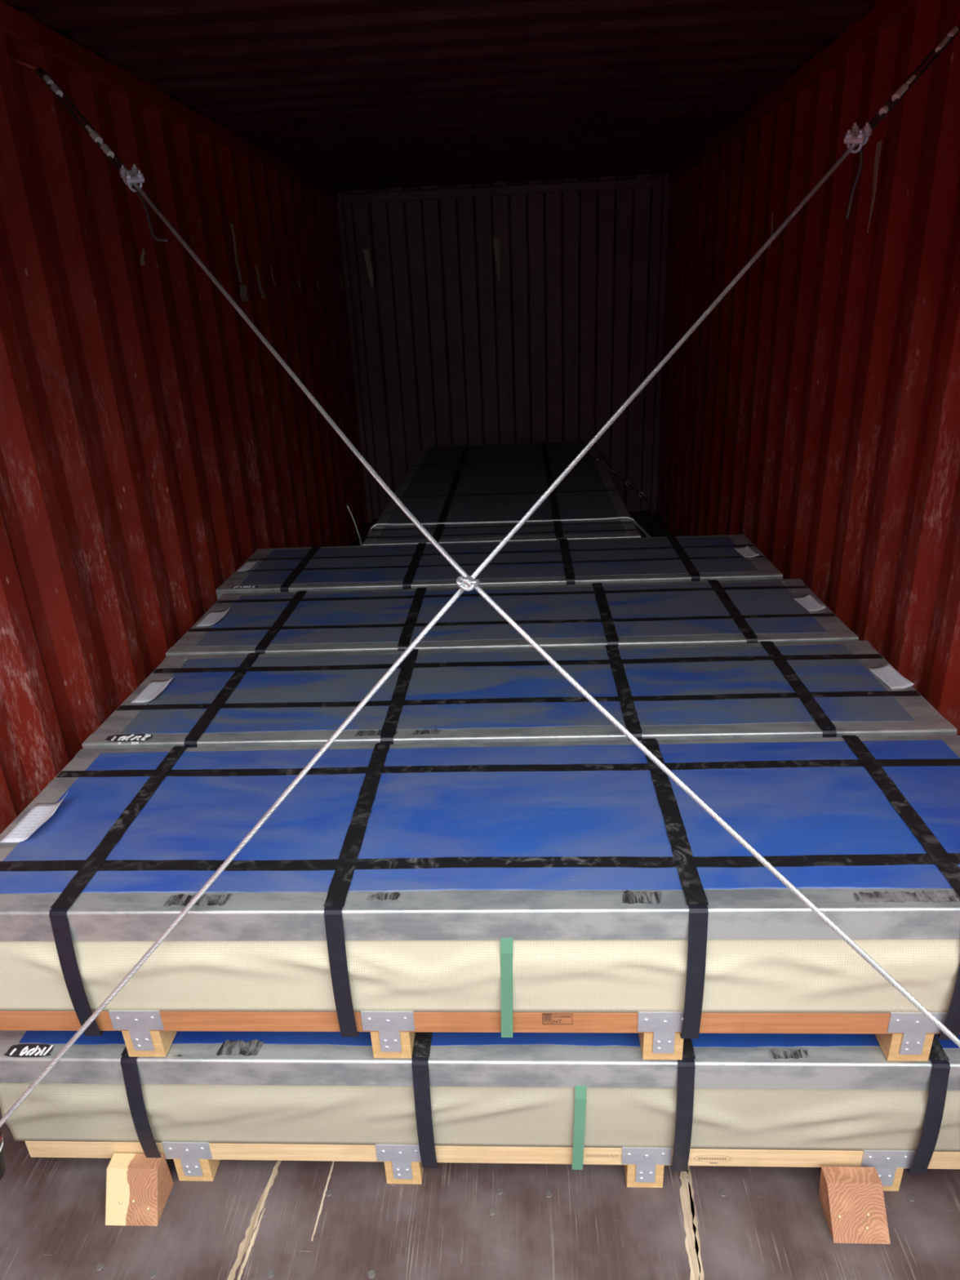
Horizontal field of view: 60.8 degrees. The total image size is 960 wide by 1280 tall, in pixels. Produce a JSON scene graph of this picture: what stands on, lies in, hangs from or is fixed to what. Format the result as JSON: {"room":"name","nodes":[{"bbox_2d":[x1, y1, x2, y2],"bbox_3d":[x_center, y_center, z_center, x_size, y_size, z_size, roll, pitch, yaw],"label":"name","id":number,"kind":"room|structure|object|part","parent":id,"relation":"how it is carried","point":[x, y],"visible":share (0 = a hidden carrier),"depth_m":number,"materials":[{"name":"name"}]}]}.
{"room":"cargo space","nodes":[
{"label":"cargo space","id":0,"kind":"room"},
{"bbox_2d":[0,9,368,1031],"bbox_3d":[-1.110,-0.973,3.625,0.045,2.410,5.840,-1,23,3],"label":"wall","id":1,"kind":"structure","parent":0,"point":[152,442],"depth_m":2.71,"materials":[{"name":"red metal"}]},
{"bbox_2d":[8,54,41,72],"bbox_3d":[-1.185,-1.505,2.139,0.071,0.035,0.072,-1,23,3],"label":"ring","id":2,"kind":"object","parent":1,"relation":"attached to","point":[21,63],"visible":0.89,"depth_m":2.12,"materials":[{"name":"red paint"}]},
{"bbox_2d":[35,65,959,1048],"bbox_3d":[-0.108,-0.228,1.575,2.853,2.000,0.260,16,29,37],"label":"rope","id":3,"kind":"object","parent":2,"relation":"attached to","point":[131,177],"visible":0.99,"depth_m":1.38,"materials":[{"name":"metal"}]},
{"bbox_2d":[140,248,145,265],"bbox_3d":[-1.141,-1.294,2.764,0.005,0.050,0.052,-1,23,3],"label":"tape strip","id":4,"kind":"object","parent":1,"relation":"attached to","point":[142,260],"visible":1,"depth_m":2.77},
{"bbox_2d":[0,0,337,201],"bbox_3d":[-1.155,-2.029,3.165,0.055,0.065,5.810,-1,23,3],"label":"trim","id":5,"kind":"structure","parent":1,"relation":"attached to","point":[19,28],"depth_m":2.67,"materials":[{"name":"red paint"}]},
{"bbox_2d":[230,222,242,282],"bbox_3d":[-1.099,-1.745,3.691,0.005,0.240,0.038,-1,23,3],"label":"tape strip","id":6,"kind":"object","parent":1,"relation":"attached to","point":[232,225],"visible":1,"depth_m":3.69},
{"bbox_2d":[239,284,248,301],"bbox_3d":[-1.091,-1.604,3.781,0.005,0.070,0.100,-1,23,3],"label":"tag","id":7,"kind":"object","parent":6,"relation":"attached to","point":[243,290],"visible":1,"depth_m":3.78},
{"bbox_2d":[255,265,265,298],"bbox_3d":[-1.081,-1.760,4.022,0.005,0.150,0.090,-1,23,3],"label":"tape strip","id":8,"kind":"object","parent":1,"relation":"attached to","point":[256,268],"visible":1,"depth_m":4.02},
{"bbox_2d":[270,264,275,285],"bbox_3d":[-1.072,-1.888,4.235,0.005,0.100,0.052,-1,23,3],"label":"tape strip","id":9,"kind":"object","parent":1,"relation":"attached to","point":[270,264],"visible":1,"depth_m":4.23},
{"bbox_2d":[297,277,302,288],"bbox_3d":[-1.048,-2.072,4.749,0.005,0.060,0.090,-1,23,3],"label":"tape strip","id":10,"kind":"object","parent":1,"relation":"attached to","point":[299,284],"visible":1,"depth_m":4.74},
{"bbox_2d":[1,0,876,191],"bbox_3d":[0.024,-2.120,3.104,2.440,0.050,5.870,-1,23,3],"label":"ceiling","id":11,"kind":"structure","parent":0,"point":[353,95],"depth_m":2.88,"materials":[{"name":"paint"}]},
{"bbox_2d":[0,510,959,1279],"bbox_3d":[0.126,0.137,3.998,2.420,0.031,5.970,-1,23,3],"label":"floor","id":12,"kind":"structure","parent":0,"point":[256,1220],"depth_m":1.59,"materials":[{"name":"brown wood"}]},
{"bbox_2d":[105,1153,173,1226],"bbox_3d":[-0.691,1.100,1.639,0.108,0.090,0.086,-1,23,3],"label":"chock","id":13,"kind":"object","parent":12,"relation":"on","point":[139,1187],"visible":1,"depth_m":1.63,"materials":[{"name":"brown wood"}]},
{"bbox_2d":[346,504,361,545],"bbox_3d":[-0.541,-0.191,3.706,0.050,0.846,0.058,-1,23,3],"label":"loose wire","id":14,"kind":"object","parent":12,"relation":"on","point":[352,516],"visible":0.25,"depth_m":3.60,"materials":[{"name":"silver metal"}]},
{"bbox_2d":[0,1030,959,1191],"bbox_3d":[0.082,0.836,1.839,2.054,0.356,0.586,-1,23,3],"label":"bundle","id":15,"kind":"object","parent":12,"relation":"on","point":[576,1100],"visible":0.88,"depth_m":1.57,"materials":[{"name":"beige plastic"}]},
{"bbox_2d":[0,735,959,1061],"bbox_3d":[0.066,0.495,1.697,2.054,0.386,0.584,-1,23,3],"label":"bundle","id":16,"kind":"object","parent":15,"relation":"on","point":[396,892],"visible":0.99,"depth_m":1.48,"materials":[{"name":"blue plastic"}]},
{"bbox_3d":[0.059,0.686,1.501,2.045,0.049,0.040,-1,23,3],"label":"board","id":17,"kind":"part","parent":16,"relation":"part of","materials":[{"name":"brown wood"}]},
{"bbox_3d":[0.077,1.013,1.639,2.010,0.049,0.040,-1,23,3],"label":"board","id":18,"kind":"part","parent":15,"relation":"part of","materials":[{"name":"brown wood"}]},
{"bbox_2d":[818,1166,889,1244],"bbox_3d":[0.712,1.072,1.552,0.109,0.090,0.086,-1,23,3],"label":"chock","id":19,"kind":"object","parent":12,"relation":"on","point":[851,1198],"visible":1,"depth_m":1.54,"materials":[{"name":"brown wood"}]},
{"bbox_3d":[0.096,0.614,2.368,2.056,0.356,0.538,-1,23,3],"label":"bundle","id":20,"kind":"object","parent":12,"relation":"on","visible":0},
{"bbox_2d":[82,640,956,749],"bbox_3d":[0.081,0.281,2.228,2.056,0.369,0.538,-1,23,3],"label":"bundle","id":21,"kind":"object","parent":20,"relation":"on","point":[762,690],"visible":0.32,"depth_m":2.10,"materials":[{"name":"blue plastic"}]},
{"bbox_3d":[0.105,0.400,2.876,2.056,0.356,0.548,-1,23,3],"label":"bundle","id":22,"kind":"object","parent":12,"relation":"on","visible":0},
{"bbox_2d":[165,578,857,656],"bbox_3d":[0.089,0.067,2.737,2.056,0.369,0.548,-1,23,3],"label":"bundle","id":23,"kind":"object","parent":22,"relation":"on","point":[711,611],"visible":0.34,"depth_m":2.62,"materials":[{"name":"blue plastic"}]},
{"bbox_3d":[0.084,0.176,3.413,2.056,0.356,0.548,-1,23,3],"label":"bundle","id":24,"kind":"object","parent":12,"relation":"on","visible":0},
{"bbox_2d":[216,534,782,599],"bbox_3d":[0.069,-0.156,3.274,2.056,0.365,0.548,-1,23,3],"label":"bundle","id":25,"kind":"object","parent":24,"relation":"on","point":[668,558],"visible":0.33,"depth_m":3.15,"materials":[{"name":"blue plastic"}]},
{"bbox_2d":[367,515,650,537],"bbox_3d":[0.118,-0.236,3.563,1.860,0.445,0.588,-1,23,3],"label":"rope","id":26,"kind":"object","parent":25,"relation":"on","point":[636,523],"visible":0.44,"depth_m":3.73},
{"bbox_3d":[0.161,-0.409,4.797,1.184,0.356,2.464,-1,23,3],"label":"bundle","id":27,"kind":"object","parent":12,"relation":"on","visible":0},
{"bbox_2d":[362,440,640,545],"bbox_3d":[0.145,-0.736,4.660,1.184,0.356,2.464,-1,23,3],"label":"bundle","id":28,"kind":"object","parent":27,"relation":"on","point":[489,482],"visible":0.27,"depth_m":4.21,"materials":[{"name":"grey plastic"}]},
{"bbox_2d":[589,440,685,536],"bbox_3d":[0.916,-0.819,4.752,0.216,0.349,2.122,-7,23,-11],"label":"wire","id":29,"kind":"object","parent":28,"relation":"attached to","point":[606,464],"visible":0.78,"depth_m":4.88,"materials":[{"name":"metal"}]},
{"bbox_2d":[342,173,664,519],"bbox_3d":[0.200,-2.134,6.246,2.400,2.410,0.060,-1,23,3],"label":"wall","id":30,"kind":"structure","parent":0,"point":[450,353],"depth_m":6.13,"materials":[{"name":"metal"}]},
{"bbox_2d":[337,191,373,521],"bbox_3d":[-0.970,-2.077,6.265,0.080,2.390,0.050,-1,23,3],"label":"trim","id":31,"kind":"structure","parent":30,"relation":"attached to","point":[340,203],"depth_m":6.19,"materials":[{"name":"paint"}]},
{"bbox_2d":[362,248,373,287],"bbox_3d":[-0.819,-2.729,6.006,0.061,0.258,0.001,-1,23,3],"label":"tape strip","id":32,"kind":"object","parent":30,"relation":"attached to","point":[366,251],"visible":1,"depth_m":6.00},
{"bbox_2d":[493,238,499,281],"bbox_3d":[0.123,-2.763,5.948,0.050,0.285,0.001,-1,23,3],"label":"tape strip","id":33,"kind":"object","parent":30,"relation":"attached to","point":[495,241],"visible":1,"depth_m":5.93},
{"bbox_2d":[342,177,663,204],"bbox_3d":[0.149,-3.166,5.764,2.400,0.057,0.030,-1,23,3],"label":"trim","id":34,"kind":"structure","parent":30,"relation":"attached to","point":[645,182],"depth_m":5.75,"materials":[{"name":"paint"}]},
{"bbox_2d":[650,173,670,513],"bbox_3d":[1.366,-2.130,6.134,0.080,2.390,0.050,-1,23,3],"label":"trim","id":35,"kind":"structure","parent":30,"relation":"attached to","point":[666,188],"depth_m":6.06,"materials":[{"name":"paint"}]},
{"bbox_2d":[656,0,959,735],"bbox_3d":[1.260,-1.027,3.492,0.045,2.410,5.840,-1,23,3],"label":"wall","id":36,"kind":"structure","parent":0,"point":[812,415],"depth_m":2.74,"materials":[{"name":"red metal"}]},
{"bbox_2d":[768,213,773,248],"bbox_3d":[1.216,-1.708,3.413,0.005,0.130,0.030,-1,23,3],"label":"tape strip","id":37,"kind":"object","parent":36,"relation":"attached to","point":[771,220],"visible":0.8,"depth_m":3.41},
{"bbox_2d":[667,0,923,184],"bbox_3d":[1.206,-2.083,3.033,0.055,0.065,5.810,-1,23,3],"label":"trim","id":38,"kind":"structure","parent":36,"relation":"attached to","point":[889,13],"depth_m":2.89,"materials":[{"name":"red paint"}]},
{"bbox_2d":[866,140,882,233],"bbox_3d":[1.169,-1.342,2.429,0.005,0.240,0.035,-1,23,3],"label":"tape strip","id":39,"kind":"object","parent":36,"relation":"attached to","point":[879,143],"visible":1,"depth_m":2.42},
{"bbox_3d":[1.141,-1.436,1.899,0.071,0.035,0.072,-1,23,3],"label":"ring","id":40,"kind":"object","parent":36,"relation":"attached to","visible":0},
{"bbox_2d":[0,24,959,1180],"bbox_3d":[0.074,-0.102,1.562,2.726,2.098,0.266,-16,26,-28],"label":"rope","id":41,"kind":"object","parent":40,"relation":"attached to","point":[858,136],"visible":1,"depth_m":1.40,"materials":[{"name":"metal"}]}
]}

